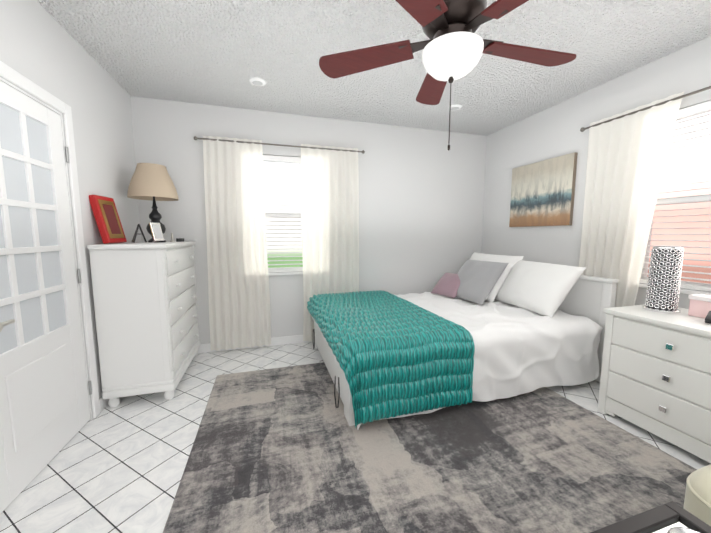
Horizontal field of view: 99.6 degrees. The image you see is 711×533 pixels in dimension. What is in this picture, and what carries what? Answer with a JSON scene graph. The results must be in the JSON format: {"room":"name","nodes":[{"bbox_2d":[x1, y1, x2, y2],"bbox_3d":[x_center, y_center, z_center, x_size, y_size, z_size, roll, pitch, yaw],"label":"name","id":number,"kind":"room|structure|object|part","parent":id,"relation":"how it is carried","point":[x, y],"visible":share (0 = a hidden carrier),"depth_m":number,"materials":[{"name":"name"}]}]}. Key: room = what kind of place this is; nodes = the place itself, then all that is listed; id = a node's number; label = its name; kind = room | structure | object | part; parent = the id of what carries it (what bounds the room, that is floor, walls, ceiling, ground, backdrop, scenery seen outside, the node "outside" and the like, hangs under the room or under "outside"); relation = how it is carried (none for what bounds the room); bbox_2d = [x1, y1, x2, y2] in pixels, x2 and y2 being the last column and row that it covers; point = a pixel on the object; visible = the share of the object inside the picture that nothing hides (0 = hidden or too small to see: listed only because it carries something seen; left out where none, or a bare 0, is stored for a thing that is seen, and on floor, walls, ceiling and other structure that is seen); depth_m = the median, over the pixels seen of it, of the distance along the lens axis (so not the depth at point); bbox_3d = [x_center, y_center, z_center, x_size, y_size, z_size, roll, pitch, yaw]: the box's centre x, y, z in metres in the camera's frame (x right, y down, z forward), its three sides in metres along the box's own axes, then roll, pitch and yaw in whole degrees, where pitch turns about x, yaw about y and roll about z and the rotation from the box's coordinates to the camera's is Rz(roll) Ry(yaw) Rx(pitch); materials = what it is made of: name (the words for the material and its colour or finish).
{"room":"bedroom","nodes":[
{"label":"bedroom","id":0,"kind":"room"},
{"bbox_2d":[0,0,140,418],"bbox_3d":[-1.459,-0.096,0.776,0.100,2.440,4.270,-2,6,-16],"label":"wall","id":1,"kind":"structure","parent":0,"point":[42,47],"depth_m":1.98,"materials":[{"name":"white paint"}]},
{"bbox_2d":[0,81,91,513],"bbox_3d":[-1.601,0.092,1.508,0.108,1.887,0.775,-2,6,-16],"label":"door","id":2,"kind":"structure","parent":1,"relation":"in","point":[45,418],"depth_m":1.53,"materials":[{"name":"white wood"}]},
{"bbox_2d":[0,61,99,420],"bbox_3d":[-1.653,0.060,1.480,0.114,1.980,0.920,-2,6,-16],"label":"door frame","id":3,"kind":"structure","parent":1,"relation":"attached to","point":[10,74],"depth_m":1.84,"materials":[{"name":"white wood"}]},
{"bbox_2d":[99,397,108,411],"bbox_3d":[-1.872,0.904,2.475,0.012,0.090,0.920,-2,6,-16],"label":"baseboard","id":4,"kind":"structure","parent":1,"relation":"attached to","point":[103,402],"depth_m":2.07,"materials":[{"name":"white wood"}]},
{"bbox_2d":[130,96,486,343],"bbox_3d":[-0.199,-0.378,3.416,4.030,2.440,0.100,-2,6,-16],"label":"wall","id":5,"kind":"structure","parent":0,"point":[421,198],"depth_m":3.41,"materials":[{"name":"white paint"}]},
{"bbox_2d":[198,335,313,352],"bbox_3d":[-0.192,0.797,3.484,3.810,0.090,0.015,-2,6,-16],"label":"baseboard","id":6,"kind":"structure","parent":5,"relation":"attached to","point":[205,348],"depth_m":3.28,"materials":[{"name":"white wood"}]},
{"bbox_2d":[194,136,364,350],"bbox_3d":[-0.714,-0.214,3.181,1.690,2.105,0.084,-2,6,-16],"label":"curtains","id":7,"kind":"object","parent":5,"relation":"attached to","point":[239,295],"visible":0.92,"depth_m":3.10,"materials":[{"name":"white fabric"}]},
{"bbox_2d":[263,155,302,275],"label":"window","id":8,"kind":"structure","parent":5,"relation":"in","point":[280,159],"depth_m":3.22,"materials":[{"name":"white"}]},
{"bbox_2d":[263,163,302,272],"bbox_3d":[-0.731,-0.508,3.209,0.836,1.134,0.040,-2,6,-16],"label":"window blinds","id":9,"kind":"object","parent":8,"relation":"attached to","point":[286,270],"visible":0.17,"depth_m":3.21,"materials":[{"name":"white plastic"}]},
{"bbox_2d":[0,342,710,532],"bbox_3d":[0.424,1.098,1.467,4.030,0.080,4.470,-2,6,-16],"label":"floor","id":10,"kind":"structure","parent":0,"point":[120,467],"depth_m":1.65,"materials":[{"name":"tile"}]},
{"bbox_2d":[87,241,200,407],"bbox_3d":[-1.637,0.373,2.502,0.465,1.139,0.935,-2,6,-16],"label":"chest","id":11,"kind":"object","parent":10,"relation":"on","point":[145,307],"visible":1,"depth_m":2.08,"materials":[{"name":"white wood"}]},
{"bbox_2d":[89,195,126,243],"bbox_3d":[-1.757,-0.331,2.140,0.045,0.330,0.220,-13,8,-9],"label":"picture frame","id":12,"kind":"object","parent":11,"relation":"on","point":[107,218],"visible":1,"depth_m":2.09,"materials":[{"name":"red wood"}]},
{"bbox_2d":[132,224,146,242],"bbox_3d":[-1.652,-0.249,2.255,0.080,0.140,0.121,1,6,8],"label":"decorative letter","id":13,"kind":"object","parent":11,"relation":"on","point":[135,234],"visible":1,"depth_m":2.25,"materials":[{"name":"black metal"}]},
{"bbox_2d":[127,163,178,241],"bbox_3d":[-1.695,-0.523,2.533,0.360,0.635,0.360,-2,6,-16],"label":"light","id":14,"kind":"object","parent":11,"relation":"on","point":[154,183],"visible":0.92,"depth_m":2.42,"materials":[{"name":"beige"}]},
{"bbox_2d":[149,222,163,241],"bbox_3d":[-1.628,-0.275,2.426,0.068,0.150,0.110,-12,5,5],"label":"photo frame","id":15,"kind":"object","parent":11,"relation":"on","point":[156,231],"visible":1,"depth_m":2.41,"materials":[{"name":"silver metal"}]},
{"bbox_2d":[170,233,183,241],"bbox_3d":[-1.624,-0.269,2.744,0.046,0.085,0.192,0,6,-2],"label":"trinkets","id":16,"kind":"object","parent":11,"relation":"on","point":[178,239],"visible":1,"depth_m":2.73,"materials":[{"name":"silver metal"}]},
{"bbox_2d":[163,362,696,532],"bbox_3d":[0.516,1.072,1.277,2.520,0.010,3.460,-2,6,-16],"label":"rug","id":17,"kind":"object","parent":10,"relation":"on","point":[289,449],"visible":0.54,"depth_m":1.55,"materials":[{"name":"grey carpet"}]},
{"bbox_2d":[589,501,710,532],"bbox_3d":[0.684,0.893,0.600,0.530,0.502,0.390,-2,6,-16],"label":"tray table","id":18,"kind":"object","parent":17,"relation":"on","point":[671,517],"visible":1,"depth_m":0.78,"materials":[{"name":"black wood"}]},
{"bbox_3d":[0.812,0.655,0.691,0.132,0.048,0.132,-2,6,-16],"label":"dish","id":19,"kind":"part","parent":18,"relation":"part of","materials":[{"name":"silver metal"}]},
{"bbox_2d":[683,464,710,525],"bbox_3d":[1.444,0.891,0.801,0.662,0.448,0.662,-2,6,-16],"label":"ottoman","id":20,"kind":"object","parent":17,"relation":"on","point":[697,501],"visible":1,"depth_m":0.96,"materials":[{"name":"beige"}]},
{"bbox_2d":[307,252,618,429],"bbox_3d":[0.759,0.420,2.771,2.231,0.991,1.611,-2,6,-16],"label":"bed","id":21,"kind":"object","parent":10,"relation":"on","point":[481,327],"visible":1,"depth_m":2.21,"materials":[{"name":"white fabric"}]},
{"bbox_2d":[307,290,474,427],"bbox_3d":[0.125,0.611,2.603,0.910,0.546,1.612,-2,6,-16],"label":"throw","id":22,"kind":"object","parent":21,"relation":"on","point":[385,355],"depth_m":1.92,"materials":[{"name":"teal fabric"}]},
{"bbox_2d":[431,273,459,298],"bbox_3d":[1.004,0.190,3.211,0.310,0.105,0.340,-49,25,-16],"label":"pillow","id":23,"kind":"object","parent":21,"relation":"on","point":[448,285],"depth_m":3.16,"materials":[{"name":"pink fabric"}]},
{"bbox_2d":[456,259,508,304],"bbox_3d":[1.206,0.133,3.056,0.141,0.500,0.520,41,-12,-23],"label":"pillow","id":24,"kind":"object","parent":21,"relation":"on","point":[475,280],"depth_m":2.94,"materials":[{"name":"grey fabric"}]},
{"bbox_2d":[470,252,523,263],"bbox_3d":[1.470,0.083,3.350,0.184,0.500,0.720,25,-3,-20],"label":"pillow","id":25,"kind":"object","parent":21,"relation":"on","point":[475,256],"depth_m":3.23,"materials":[{"name":"white fabric"}]},
{"bbox_2d":[486,264,513,301],"bbox_3d":[1.317,0.127,3.204,0.150,0.450,0.620,36,-8,-22],"label":"pillow","id":26,"kind":"object","parent":21,"relation":"on","point":[497,291],"depth_m":2.94,"materials":[{"name":"white fabric"}]},
{"bbox_2d":[494,260,585,317],"bbox_3d":[1.609,0.164,2.741,0.189,0.500,0.740,36,-2,-13],"label":"pillow","id":27,"kind":"object","parent":21,"relation":"on","point":[539,289],"depth_m":2.59,"materials":[{"name":"white fabric"}]},
{"bbox_2d":[598,304,710,462],"bbox_3d":[1.986,0.664,1.757,0.535,0.719,0.724,-2,6,-16],"label":"dresser","id":28,"kind":"object","parent":10,"relation":"on","point":[655,378],"visible":0.96,"depth_m":1.73,"materials":[{"name":"white wood"}]},
{"bbox_2d":[642,247,683,313],"bbox_3d":[1.974,0.079,1.922,0.176,0.407,0.176,-2,6,-16],"label":"light","id":29,"kind":"object","parent":28,"relation":"on","point":[664,282],"visible":1,"depth_m":1.87,"materials":[{"name":"grey ceramic"}]},
{"bbox_2d":[688,294,710,317],"bbox_3d":[2.073,0.236,1.779,0.110,0.125,0.110,-2,6,-16],"label":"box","id":30,"kind":"object","parent":28,"relation":"on","point":[700,305],"visible":0.92,"depth_m":1.77,"materials":[{"name":"pink cardboard"}]},
{"bbox_2d":[705,311,710,323],"bbox_3d":[1.966,0.280,1.635,0.100,0.030,0.070,-26,18,-27],"label":"remote","id":31,"kind":"object","parent":28,"relation":"on","point":[708,318],"visible":0.98,"depth_m":1.64,"materials":[{"name":"black plastic"}]},
{"bbox_2d":[37,0,710,135],"bbox_3d":[0.424,-1.408,1.200,4.030,0.080,4.470,-2,6,-16],"label":"ceiling","id":32,"kind":"structure","parent":0,"point":[215,52],"depth_m":2.02,"materials":[{"name":"white paint"}]},
{"bbox_2d":[249,77,265,85],"bbox_3d":[-0.795,-1.493,2.436,0.136,0.012,0.136,-2,6,-16],"label":"recessed light","id":33,"kind":"object","parent":32,"relation":"in","point":[256,81],"visible":1,"depth_m":2.42,"materials":[{"name":"white plastic"}]},
{"bbox_2d":[319,0,575,150],"bbox_3d":[0.449,-0.936,1.268,1.140,0.869,1.180,-2,6,-16],"label":"ceiling fan","id":34,"kind":"object","parent":32,"relation":"hanging from","point":[454,47],"visible":1,"depth_m":1.25,"materials":[{"name":"brown wood"}]},
{"bbox_2d":[448,104,461,110],"bbox_3d":[0.968,-1.545,2.927,0.136,0.012,0.136,-2,6,-16],"label":"recessed light","id":35,"kind":"object","parent":32,"relation":"in","point":[456,107],"visible":0.98,"depth_m":2.90,"materials":[{"name":"white plastic"}]},
{"bbox_2d":[481,36,710,308],"bbox_3d":[2.308,-0.215,1.891,0.100,2.440,4.270,-2,6,-16],"label":"wall","id":36,"kind":"structure","parent":0,"point":[551,132],"depth_m":2.79,"materials":[{"name":"white paint"}]},
{"bbox_2d":[509,152,577,226],"bbox_3d":[1.871,-0.734,3.058,0.036,0.645,0.710,-2,6,-16],"label":"painting","id":37,"kind":"object","parent":36,"relation":"attached to","point":[542,193],"visible":1,"depth_m":2.98,"materials":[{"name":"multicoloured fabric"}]},
{"bbox_2d":[579,86,710,306],"bbox_3d":[2.289,-0.050,1.645,0.081,2.105,2.250,-2,6,-16],"label":"curtain","id":38,"kind":"object","parent":36,"relation":"attached to","point":[627,154],"visible":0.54,"depth_m":2.30,"materials":[{"name":"white fabric"}]},
{"bbox_2d":[639,100,710,294],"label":"window","id":39,"kind":"structure","parent":36,"relation":"in","point":[695,110],"depth_m":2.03,"materials":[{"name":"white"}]},
{"bbox_2d":[640,114,710,291],"bbox_3d":[2.321,-0.383,1.714,0.040,1.124,1.136,-2,6,-16],"label":"window blinds","id":40,"kind":"object","parent":39,"relation":"attached to","point":[696,287],"depth_m":2.01,"materials":[{"name":"white plastic"}]}
]}

